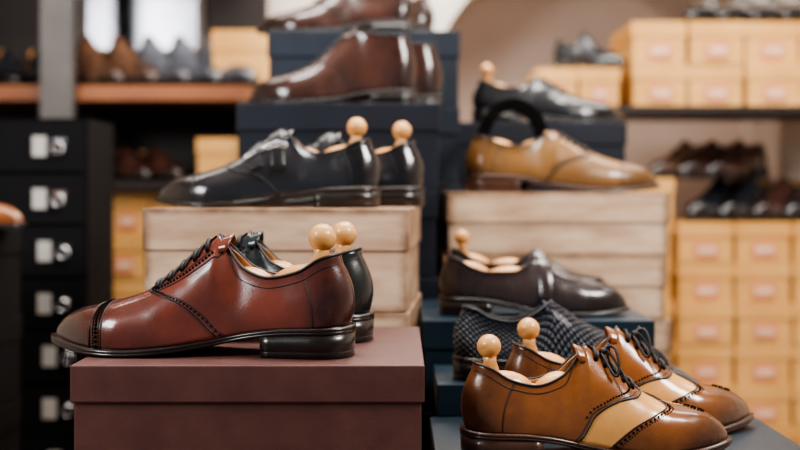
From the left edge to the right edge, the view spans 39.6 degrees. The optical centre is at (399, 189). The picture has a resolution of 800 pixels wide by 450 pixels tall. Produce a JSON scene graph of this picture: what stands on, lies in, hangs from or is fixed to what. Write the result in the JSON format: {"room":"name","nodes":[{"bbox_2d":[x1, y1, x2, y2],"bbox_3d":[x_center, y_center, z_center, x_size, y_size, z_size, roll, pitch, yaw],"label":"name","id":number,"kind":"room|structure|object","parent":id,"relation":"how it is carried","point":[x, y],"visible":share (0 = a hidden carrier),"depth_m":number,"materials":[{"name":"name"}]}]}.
{"room":"shoe store","nodes":[
{"label":"shoe store","id":0,"kind":"room"},
{"bbox_2d":[268,0,799,182],"bbox_3d":[-0.100,-0.200,3.610,5.000,2.800,0.380,0,0,0],"label":"wall","id":1,"kind":"structure","parent":0,"point":[780,139],"depth_m":3.42,"materials":[{"name":"beige paint"}]},
{"bbox_2d":[452,0,741,218],"bbox_3d":[0.650,-0.200,3.825,1.500,2.800,0.050,0,0,0],"label":"wall niche","id":2,"kind":"object","parent":1,"relation":"in","point":[516,38],"depth_m":3.80,"materials":[{"name":"beige paint"}]},
{"bbox_2d":[432,0,764,30],"bbox_3d":[0.620,-0.530,3.400,1.240,0.620,0.040,0,0,0],"label":"trim","id":3,"kind":"structure","parent":1,"relation":"attached to","point":[444,11],"depth_m":3.38,"materials":[{"name":"white"}]},
{"bbox_3d":[-0.100,1.225,0.750,5.000,0.050,6.500,0,0,0],"label":"floor","id":4,"kind":"structure","parent":0,"visible":0},
{"bbox_2d":[0,118,112,449],"bbox_3d":[-1.047,0.525,2.425,0.806,1.350,0.229,0,0,0],"label":"drawer cabinet","id":5,"kind":"object","parent":4,"relation":"on","point":[57,173],"visible":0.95,"depth_m":2.32,"materials":[{"name":"metal"}]},
{"bbox_2d":[40,0,75,117],"bbox_3d":[-0.910,-0.025,2.958,0.085,2.450,0.035,0,0,0],"label":"steel post","id":6,"kind":"object","parent":4,"relation":"on","point":[57,17],"visible":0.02,"depth_m":2.94,"materials":[{"name":"grey metal"}]},
{"bbox_2d":[0,0,267,190],"bbox_3d":[-1.200,0.050,3.175,1.600,2.300,0.390,0,0,0],"label":"shelving","id":7,"kind":"object","parent":4,"relation":"on","point":[171,118],"visible":0.12,"depth_m":3.34,"materials":[{"name":"brown wood"}]},
{"bbox_2d":[0,49,29,84],"bbox_3d":[-1.103,-0.345,3.138,0.106,0.129,0.320,0,0,-28],"label":"leather shoe","id":8,"kind":"object","parent":7,"relation":"on","point":[11,73],"visible":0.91,"depth_m":3.04,"materials":[{"name":"brown leather"}]},
{"bbox_2d":[24,49,39,84],"bbox_3d":[-1.011,-0.345,3.138,0.106,0.129,0.320,0,0,-28],"label":"leather shoe","id":9,"kind":"object","parent":7,"relation":"on","point":[32,67],"visible":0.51,"depth_m":3.11,"materials":[{"name":"brown leather"}]},
{"bbox_2d":[76,34,128,84],"bbox_3d":[-0.862,-0.360,3.125,0.123,0.159,0.372,0,0,-42],"label":"leather shoe","id":10,"kind":"object","parent":7,"relation":"on","point":[92,67],"visible":0.66,"depth_m":3.05,"materials":[{"name":"brown leather"}]},
{"bbox_2d":[99,34,161,84],"bbox_3d":[-0.770,-0.360,3.125,0.123,0.159,0.372,0,0,-42],"label":"leather shoe","id":11,"kind":"object","parent":7,"relation":"on","point":[138,72],"visible":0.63,"depth_m":3.05,"materials":[{"name":"brown leather"}]},
{"bbox_2d":[113,146,156,180],"bbox_3d":[-0.760,-0.075,3.124,0.103,0.099,0.310,0,0,-35],"label":"leather shoe","id":12,"kind":"object","parent":7,"relation":"on","point":[127,166],"visible":0.78,"depth_m":3.05,"materials":[{"name":"brown leather"}]},
{"bbox_2d":[78,0,204,50],"bbox_3d":[-0.772,-0.465,3.324,0.373,0.369,0.028,0,0,0],"label":"window","id":13,"kind":"structure","parent":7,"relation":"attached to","point":[101,20],"depth_m":3.33,"materials":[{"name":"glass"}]},
{"bbox_2d":[113,191,180,298],"bbox_3d":[-0.622,0.536,3.150,0.366,1.066,0.304,0,0,0],"label":"boxes","id":14,"kind":"object","parent":7,"relation":"on","point":[128,254],"visible":0.12,"depth_m":3.01,"materials":[{"name":"cardboard"}]},
{"bbox_2d":[131,146,187,180],"bbox_3d":[-0.673,-0.075,3.124,0.103,0.099,0.310,0,0,-35],"label":"leather shoe","id":15,"kind":"object","parent":7,"relation":"on","point":[166,168],"visible":0.71,"depth_m":3.05,"materials":[{"name":"brown leather"}]},
{"bbox_2d":[131,34,193,84],"bbox_3d":[-0.684,-0.360,3.125,0.123,0.159,0.372,0,0,-42],"label":"leather shoe","id":16,"kind":"object","parent":7,"relation":"on","point":[171,72],"visible":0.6,"depth_m":3.04,"materials":[{"name":"grey leather"}]},
{"bbox_2d":[162,34,225,84],"bbox_3d":[-0.598,-0.360,3.125,0.123,0.159,0.372,0,0,-42],"label":"leather shoe","id":17,"kind":"object","parent":7,"relation":"on","point":[203,72],"visible":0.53,"depth_m":3.04,"materials":[{"name":"grey leather"}]},
{"bbox_2d":[196,138,237,172],"bbox_3d":[-0.491,-0.084,3.154,0.121,0.114,0.295,0,0,0],"label":"boxes","id":18,"kind":"object","parent":7,"relation":"on","point":[213,153],"visible":0.5,"depth_m":3.01,"materials":[{"name":"cardboard"}]},
{"bbox_2d":[192,35,259,84],"bbox_3d":[-0.507,-0.360,3.125,0.123,0.159,0.372,0,0,-42],"label":"leather shoe","id":19,"kind":"object","parent":7,"relation":"on","point":[237,74],"visible":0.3,"depth_m":3.01,"materials":[{"name":"leather"}]},
{"bbox_2d":[212,30,268,87],"bbox_3d":[-0.440,-0.358,3.158,0.146,0.154,0.269,0,0,0],"label":"boxes","id":20,"kind":"object","parent":7,"relation":"on","point":[229,47],"visible":0.54,"depth_m":3.02,"materials":[{"name":"cardboard"}]},
{"bbox_2d":[628,178,673,364],"bbox_3d":[0.631,0.578,3.182,0.236,1.220,0.300,0,0,0],"label":"boxes","id":21,"kind":"object","parent":4,"relation":"on","point":[666,184],"visible":0.12,"depth_m":3.04,"materials":[{"name":"cardboard"}]},
{"bbox_2d":[648,139,714,178],"bbox_3d":[0.805,-0.089,3.168,0.320,0.113,0.106,0,0,-45],"label":"leather shoe","id":22,"kind":"object","parent":21,"relation":"on","point":[666,166],"visible":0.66,"depth_m":3.09,"materials":[{"name":"brown leather"}]},
{"bbox_2d":[520,105,799,120],"bbox_3d":[1.130,0.190,3.160,1.540,2.020,0.360,0,0,0],"label":"shelving","id":23,"kind":"object","parent":4,"relation":"on","point":[629,112],"visible":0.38,"depth_m":2.98,"materials":[{"name":"brown wood"}]},
{"bbox_2d":[525,68,619,104],"bbox_3d":[0.483,-0.279,3.154,0.224,0.104,0.296,0,0,0],"label":"boxes","id":24,"kind":"object","parent":23,"relation":"on","point":[594,84],"visible":0.57,"depth_m":3.01,"materials":[{"name":"cardboard"}]},
{"bbox_2d":[553,31,626,67],"bbox_3d":[0.526,-0.387,3.076,0.208,0.109,0.069,0,0,27],"label":"leather shoe","id":25,"kind":"object","parent":24,"relation":"on","point":[584,52],"visible":0.92,"depth_m":3.06,"materials":[{"name":"black leather"}]},
{"bbox_2d":[611,21,799,104],"bbox_3d":[1.085,-0.342,3.151,0.917,0.229,0.303,0,0,0],"label":"boxes","id":26,"kind":"object","parent":23,"relation":"on","point":[668,62],"visible":0.95,"depth_m":3.01,"materials":[{"name":"cardboard"}]},
{"bbox_2d":[681,0,730,21],"bbox_3d":[0.876,-0.507,3.142,0.103,0.099,0.310,0,0,35],"label":"leather shoe","id":27,"kind":"object","parent":26,"relation":"on","point":[706,10],"visible":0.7,"depth_m":3.04,"materials":[{"name":"leather"}]},
{"bbox_2d":[714,0,759,21],"bbox_3d":[0.963,-0.507,3.142,0.103,0.099,0.310,0,0,35],"label":"leather shoe","id":28,"kind":"object","parent":26,"relation":"on","point":[737,10],"visible":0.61,"depth_m":3.04,"materials":[{"name":"leather"}]},
{"bbox_2d":[745,0,789,21],"bbox_3d":[1.050,-0.507,3.142,0.103,0.099,0.310,0,0,35],"label":"leather shoe","id":29,"kind":"object","parent":26,"relation":"on","point":[767,11],"visible":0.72,"depth_m":3.04,"materials":[{"name":"leather"}]},
{"bbox_2d":[777,0,799,21],"bbox_3d":[1.137,-0.507,3.142,0.103,0.099,0.310,0,0,35],"label":"leather shoe","id":30,"kind":"object","parent":26,"relation":"on","point":[791,13],"visible":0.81,"depth_m":3.03,"materials":[{"name":"leather"}]},
{"bbox_2d":[671,219,799,445],"bbox_3d":[1.217,0.638,3.150,0.929,1.102,0.304,0,0,0],"label":"boxes","id":31,"kind":"object","parent":4,"relation":"on","point":[735,284],"visible":0.83,"depth_m":3.01,"materials":[{"name":"cardboard"}]},
{"bbox_2d":[682,178,743,220],"bbox_3d":[0.899,0.022,3.148,0.110,0.127,0.331,0,0,42],"label":"leather shoe","id":32,"kind":"object","parent":31,"relation":"on","point":[705,206],"visible":0.7,"depth_m":3.06,"materials":[{"name":"black leather"}]},
{"bbox_2d":[675,139,741,178],"bbox_3d":[0.882,-0.089,3.168,0.320,0.113,0.106,0,0,-45],"label":"leather shoe","id":33,"kind":"object","parent":32,"relation":"on","point":[694,166],"visible":0.61,"depth_m":3.09,"materials":[{"name":"brown leather"}]},
{"bbox_2d":[715,176,774,220],"bbox_3d":[0.987,0.022,3.148,0.110,0.127,0.331,0,0,42],"label":"leather shoe","id":34,"kind":"object","parent":31,"relation":"on","point":[737,206],"visible":0.69,"depth_m":3.07,"materials":[{"name":"black leather"}]},
{"bbox_2d":[703,139,769,178],"bbox_3d":[0.959,-0.089,3.168,0.320,0.113,0.106,0,0,-45],"label":"leather shoe","id":35,"kind":"object","parent":34,"relation":"on","point":[740,160],"visible":0.96,"depth_m":3.14,"materials":[{"name":"brown leather"}]},
{"bbox_2d":[749,176,799,220],"bbox_3d":[1.079,0.022,3.148,0.110,0.127,0.331,0,0,42],"label":"leather shoe","id":36,"kind":"object","parent":31,"relation":"on","point":[770,206],"visible":0.84,"depth_m":3.06,"materials":[{"name":"brown leather"}]},
{"bbox_2d":[781,190,799,219],"bbox_3d":[1.167,0.022,3.148,0.110,0.127,0.331,0,0,42],"label":"leather shoe","id":37,"kind":"object","parent":31,"relation":"on","point":[791,210],"visible":0.95,"depth_m":3.04,"materials":[{"name":"black leather"}]},
{"bbox_3d":[-0.015,0.815,1.755,0.970,0.770,1.550,0,0,0],"label":"display table","id":38,"kind":"object","parent":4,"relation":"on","visible":0},
{"bbox_2d":[430,417,799,449],"bbox_3d":[0.233,0.352,1.188,0.394,0.155,0.315,0,0,0],"label":"shoe box","id":39,"kind":"object","parent":38,"relation":"on","point":[444,431],"visible":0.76,"depth_m":1.23,"materials":[{"name":"cardboard"}]},
{"bbox_2d":[460,334,731,449],"bbox_3d":[0.205,0.212,1.164,0.287,0.125,0.095,0,0,-6],"label":"shoe","id":40,"kind":"object","parent":39,"relation":"on","point":[587,402],"visible":1,"depth_m":1.13,"materials":[{"name":"leather"}]},
{"bbox_2d":[504,318,753,432],"bbox_3d":[0.263,0.210,1.275,0.296,0.128,0.098,0,0,-5],"label":"shoe","id":41,"kind":"object","parent":39,"relation":"on","point":[638,362],"visible":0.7,"depth_m":1.25,"materials":[{"name":"leather"}]},
{"bbox_3d":[0.188,0.367,1.670,0.319,0.125,0.300,0,0,0],"label":"shoe box","id":42,"kind":"object","parent":38,"relation":"on","visible":0},
{"bbox_2d":[420,299,654,410],"bbox_3d":[0.190,0.241,1.670,0.319,0.125,0.300,0,0,0],"label":"shoe box","id":43,"kind":"object","parent":42,"relation":"on","point":[436,329],"visible":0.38,"depth_m":1.52,"materials":[{"name":"cardboard"}]},
{"bbox_2d":[450,230,608,284],"bbox_3d":[0.202,0.120,1.718,0.268,0.116,0.089,0,0,2],"label":"loafer","id":44,"kind":"object","parent":43,"relation":"on","point":[462,237],"visible":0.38,"depth_m":1.71,"materials":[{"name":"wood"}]},
{"bbox_2d":[439,255,629,316],"bbox_3d":[0.192,0.135,1.597,0.272,0.085,0.090,0,0,2],"label":"loafer","id":45,"kind":"object","parent":43,"relation":"on","point":[524,287],"visible":0.98,"depth_m":1.57,"materials":[{"name":"leather"}]},
{"bbox_3d":[-0.150,0.365,1.232,0.345,0.129,0.305,0,0,0],"label":"shoe box","id":46,"kind":"object","parent":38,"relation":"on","visible":0},
{"bbox_2d":[70,327,424,449],"bbox_3d":[-0.148,0.235,1.232,0.345,0.129,0.305,0,0,0],"label":"shoe box","id":47,"kind":"object","parent":46,"relation":"on","point":[226,396],"visible":0.76,"depth_m":1.08,"materials":[{"name":"brown cardboard"}]},
{"bbox_2d":[50,224,355,358],"bbox_3d":[-0.211,0.102,1.174,0.334,0.135,0.110,0,0,4],"label":"shoe","id":48,"kind":"object","parent":47,"relation":"on","point":[215,296],"visible":1,"depth_m":1.13,"materials":[{"name":"red leather"}]},
{"bbox_2d":[236,221,374,342],"bbox_3d":[-0.194,0.103,1.289,0.333,0.134,0.111,0,0,9],"label":"shoe","id":49,"kind":"object","parent":47,"relation":"on","point":[251,245],"visible":0.21,"depth_m":1.25,"materials":[{"name":"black leather"}]},
{"bbox_3d":[-0.152,0.362,1.595,0.352,0.134,0.290,0,0,5],"label":"shoe box","id":50,"kind":"object","parent":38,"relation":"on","visible":0},
{"bbox_2d":[374,293,420,329],"bbox_3d":[-0.154,0.227,1.595,0.352,0.134,0.290,0,0,4],"label":"shoe box","id":51,"kind":"object","parent":50,"relation":"on","point":[411,318],"visible":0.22,"depth_m":1.44,"materials":[{"name":"beige wood"}]},
{"bbox_2d":[142,206,419,311],"bbox_3d":[-0.154,0.092,1.595,0.352,0.134,0.290,0,0,4],"label":"shoe box","id":52,"kind":"object","parent":51,"relation":"on","point":[388,237],"visible":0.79,"depth_m":1.45,"materials":[{"name":"beige wood"}]},
{"bbox_2d":[154,117,380,207],"bbox_3d":[-0.188,-0.038,1.558,0.324,0.125,0.108,0,0,5],"label":"shoe","id":53,"kind":"object","parent":52,"relation":"on","point":[278,168],"visible":1,"depth_m":1.53,"materials":[{"name":"black leather"}]},
{"bbox_2d":[245,121,424,205],"bbox_3d":[-0.126,-0.039,1.674,0.328,0.127,0.109,0,0,6],"label":"shoe","id":54,"kind":"object","parent":52,"relation":"on","point":[401,165],"visible":0.34,"depth_m":1.63,"materials":[{"name":"black leather"}]},
{"bbox_3d":[-0.104,0.359,1.945,0.333,0.142,0.270,0,0,0],"label":"shoe box","id":55,"kind":"object","parent":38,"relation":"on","visible":0},
{"bbox_2d":[418,276,437,299],"bbox_3d":[-0.104,0.215,1.945,0.333,0.142,0.270,0,0,0],"label":"shoe box","id":56,"kind":"object","parent":55,"relation":"on","point":[428,287],"visible":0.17,"depth_m":1.81,"materials":[{"name":"blue cardboard"}]},
{"bbox_2d":[279,191,437,277],"bbox_3d":[-0.104,0.072,1.945,0.333,0.142,0.270,0,0,1],"label":"shoe box","id":57,"kind":"object","parent":56,"relation":"on","point":[426,245],"visible":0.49,"depth_m":1.81,"materials":[{"name":"blue cardboard"}]},
{"bbox_2d":[236,103,439,189],"bbox_3d":[-0.101,-0.070,1.945,0.333,0.142,0.270,0,0,0],"label":"shoe box","id":58,"kind":"object","parent":57,"relation":"on","point":[255,122],"visible":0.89,"depth_m":1.81,"materials":[{"name":"cardboard"}]},
{"bbox_2d":[248,27,416,102],"bbox_3d":[-0.115,-0.209,1.883,0.288,0.135,0.095,0,0,0],"label":"boot","id":59,"kind":"object","parent":58,"relation":"on","point":[362,64],"visible":0.98,"depth_m":1.86,"materials":[{"name":"brown leather"}]},
{"bbox_2d":[346,42,442,111],"bbox_3d":[-0.067,-0.210,2.002,0.288,0.136,0.096,0,0,0],"label":"boot","id":60,"kind":"object","parent":58,"relation":"on","point":[428,85],"visible":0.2,"depth_m":1.98,"materials":[{"name":"brown leather"}]},
{"bbox_3d":[-0.069,0.357,2.260,0.366,0.146,0.300,0,0,0],"label":"shoe box","id":61,"kind":"object","parent":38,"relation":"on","visible":0},
{"bbox_2d":[436,262,440,298],"bbox_3d":[-0.069,0.210,2.260,0.366,0.146,0.300,0,0,0],"label":"shoe box","id":62,"kind":"object","parent":61,"relation":"on","point":[437,263],"visible":0.02,"depth_m":2.11,"materials":[{"name":"cardboard"}]},
{"bbox_2d":[425,185,460,261],"bbox_3d":[-0.069,0.064,2.260,0.366,0.146,0.300,0,0,-1],"label":"shoe box","id":63,"kind":"object","parent":62,"relation":"on","point":[442,188],"visible":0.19,"depth_m":2.11,"materials":[{"name":"cardboard"}]},
{"bbox_2d":[439,108,459,184],"bbox_3d":[-0.069,-0.083,2.260,0.366,0.146,0.300,0,0,0],"label":"shoe box","id":64,"kind":"object","parent":63,"relation":"on","point":[449,131],"visible":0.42,"depth_m":2.11,"materials":[{"name":"cardboard"}]},
{"bbox_2d":[267,31,459,107],"bbox_3d":[-0.069,-0.230,2.260,0.366,0.146,0.300,0,0,0],"label":"shoe box","id":65,"kind":"object","parent":64,"relation":"on","point":[288,52],"visible":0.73,"depth_m":2.11,"materials":[{"name":"cardboard"}]},
{"bbox_2d":[256,0,414,34],"bbox_3d":[-0.128,-0.366,2.188,0.314,0.127,0.104,0,0,0],"label":"shoe","id":66,"kind":"object","parent":65,"relation":"on","point":[322,15],"visible":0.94,"depth_m":2.16,"materials":[{"name":"brown leather"}]},
{"bbox_2d":[365,0,434,30],"bbox_3d":[-0.086,-0.367,2.312,0.316,0.128,0.105,0,0,0],"label":"shoe","id":67,"kind":"object","parent":65,"relation":"on","point":[423,17],"visible":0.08,"depth_m":2.29,"materials":[{"name":"brown leather"}]},
{"bbox_3d":[0.270,0.377,2.000,0.372,0.106,0.300,0,0,1],"label":"shoe box","id":68,"kind":"object","parent":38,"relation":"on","visible":0},
{"bbox_2d":[654,317,671,364],"bbox_3d":[0.268,0.270,2.000,0.372,0.106,0.300,0,0,0],"label":"shoe box","id":69,"kind":"object","parent":68,"relation":"on","point":[663,328],"visible":0.14,"depth_m":1.85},
{"bbox_2d":[439,248,666,319],"bbox_3d":[0.260,0.164,2.000,0.372,0.106,0.300,0,0,1],"label":"shoe box","id":70,"kind":"object","parent":69,"relation":"on","point":[641,280],"visible":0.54,"depth_m":1.85,"materials":[{"name":"beige wood"}]},
{"bbox_2d":[441,192,669,255],"bbox_3d":[0.264,0.057,2.000,0.372,0.106,0.300,0,0,0],"label":"shoe box","id":71,"kind":"object","parent":70,"relation":"on","point":[496,223],"visible":0.84,"depth_m":1.85,"materials":[{"name":"beige wood"}]},
{"bbox_2d":[476,98,548,190],"bbox_3d":[0.203,-0.081,2.005,0.132,0.168,0.034,0,0,0],"label":"belt","id":72,"kind":"object","parent":71,"relation":"on","point":[533,116],"visible":0.46,"depth_m":1.99,"materials":[{"name":"black leather"}]},
{"bbox_2d":[521,186,583,191],"bbox_3d":[0.310,-0.043,2.088,0.291,0.093,0.097,0,0,0],"label":"shoe","id":73,"kind":"object","parent":71,"relation":"on","point":[529,189],"visible":0.02,"depth_m":2.06,"materials":[{"name":"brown leather"}]},
{"bbox_2d":[465,130,659,191],"bbox_3d":[0.280,-0.050,1.924,0.337,0.107,0.112,0,0,-1],"label":"shoe","id":74,"kind":"object","parent":71,"relation":"on","point":[553,160],"visible":1,"depth_m":1.89,"materials":[{"name":"brown leather"}]},
{"bbox_3d":[0.205,0.381,1.428,0.325,0.096,0.153,0,0,0],"label":"shoe box","id":75,"kind":"object","parent":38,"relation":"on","visible":0},
{"bbox_2d":[433,365,699,416],"bbox_3d":[0.207,0.284,1.429,0.325,0.096,0.153,0,0,0],"label":"shoe box","id":76,"kind":"object","parent":75,"relation":"on","point":[447,391],"visible":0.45,"depth_m":1.35,"materials":[{"name":"blue cardboard"}]},
{"bbox_2d":[452,299,672,380],"bbox_3d":[0.204,0.187,1.400,0.276,0.099,0.092,0,0,0],"label":"shoe","id":77,"kind":"object","parent":76,"relation":"on","point":[560,329],"visible":0.56,"depth_m":1.38,"materials":[{"name":"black leather"}]},
{"bbox_3d":[0.276,0.359,2.350,0.350,0.140,0.300,0,0,0],"label":"shoe box","id":78,"kind":"object","parent":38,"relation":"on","visible":0},
{"bbox_3d":[0.275,0.218,2.350,0.350,0.140,0.300,0,0,1],"label":"shoe box","id":79,"kind":"object","parent":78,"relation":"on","visible":0},
{"bbox_3d":[0.271,0.077,2.350,0.350,0.140,0.300,0,0,0],"label":"shoe box","id":80,"kind":"object","parent":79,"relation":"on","visible":0},
{"bbox_2d":[458,122,626,191],"bbox_3d":[0.275,-0.064,2.350,0.350,0.140,0.300,0,0,0],"label":"shoe box","id":81,"kind":"object","parent":80,"relation":"on","point":[605,139],"visible":0.38,"depth_m":2.20,"materials":[{"name":"blue cardboard"}]},
{"bbox_2d":[471,64,620,121],"bbox_3d":[0.298,-0.196,2.272,0.304,0.123,0.101,0,0,0],"label":"shoe","id":82,"kind":"object","parent":81,"relation":"on","point":[553,103],"visible":0.93,"depth_m":2.24,"materials":[{"name":"black leather"}]},
{"bbox_2d":[514,80,626,121],"bbox_3d":[0.328,-0.186,2.388,0.322,0.103,0.107,0,0,0],"label":"shoe","id":83,"kind":"object","parent":81,"relation":"on","point":[516,119],"visible":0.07,"depth_m":2.38,"materials":[{"name":"black leather"}]},
{"bbox_3d":[-0.890,0.950,1.975,0.420,0.500,0.350,0,0,0],"label":"side table","id":84,"kind":"object","parent":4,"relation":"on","visible":0},
{"bbox_3d":[-0.859,0.621,1.950,0.320,0.157,0.220,0,0,0],"label":"shoe box","id":85,"kind":"object","parent":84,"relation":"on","visible":0},
{"bbox_3d":[-0.862,0.464,1.950,0.320,0.156,0.220,0,0,0],"label":"shoe box","id":86,"kind":"object","parent":85,"relation":"on","visible":0},
{"bbox_2d":[0,313,21,407],"bbox_3d":[-0.860,0.306,1.950,0.320,0.156,0.220,0,0,0],"label":"shoe box","id":87,"kind":"object","parent":86,"relation":"on","point":[10,326],"visible":1,"depth_m":2.00,"materials":[{"name":"black cardboard"}]},
{"bbox_2d":[0,228,21,318],"bbox_3d":[-0.860,0.149,1.950,0.320,0.156,0.220,0,0,0],"label":"shoe box","id":88,"kind":"object","parent":87,"relation":"on","point":[10,238],"visible":1,"depth_m":2.00,"materials":[{"name":"black cardboard"}]},
{"bbox_2d":[0,203,26,228],"bbox_3d":[-0.803,0.021,1.957,0.306,0.098,0.102,0,0,6],"label":"shoe","id":89,"kind":"object","parent":88,"relation":"on","point":[10,217],"visible":1,"depth_m":1.92,"materials":[{"name":"brown leather"}]}
]}

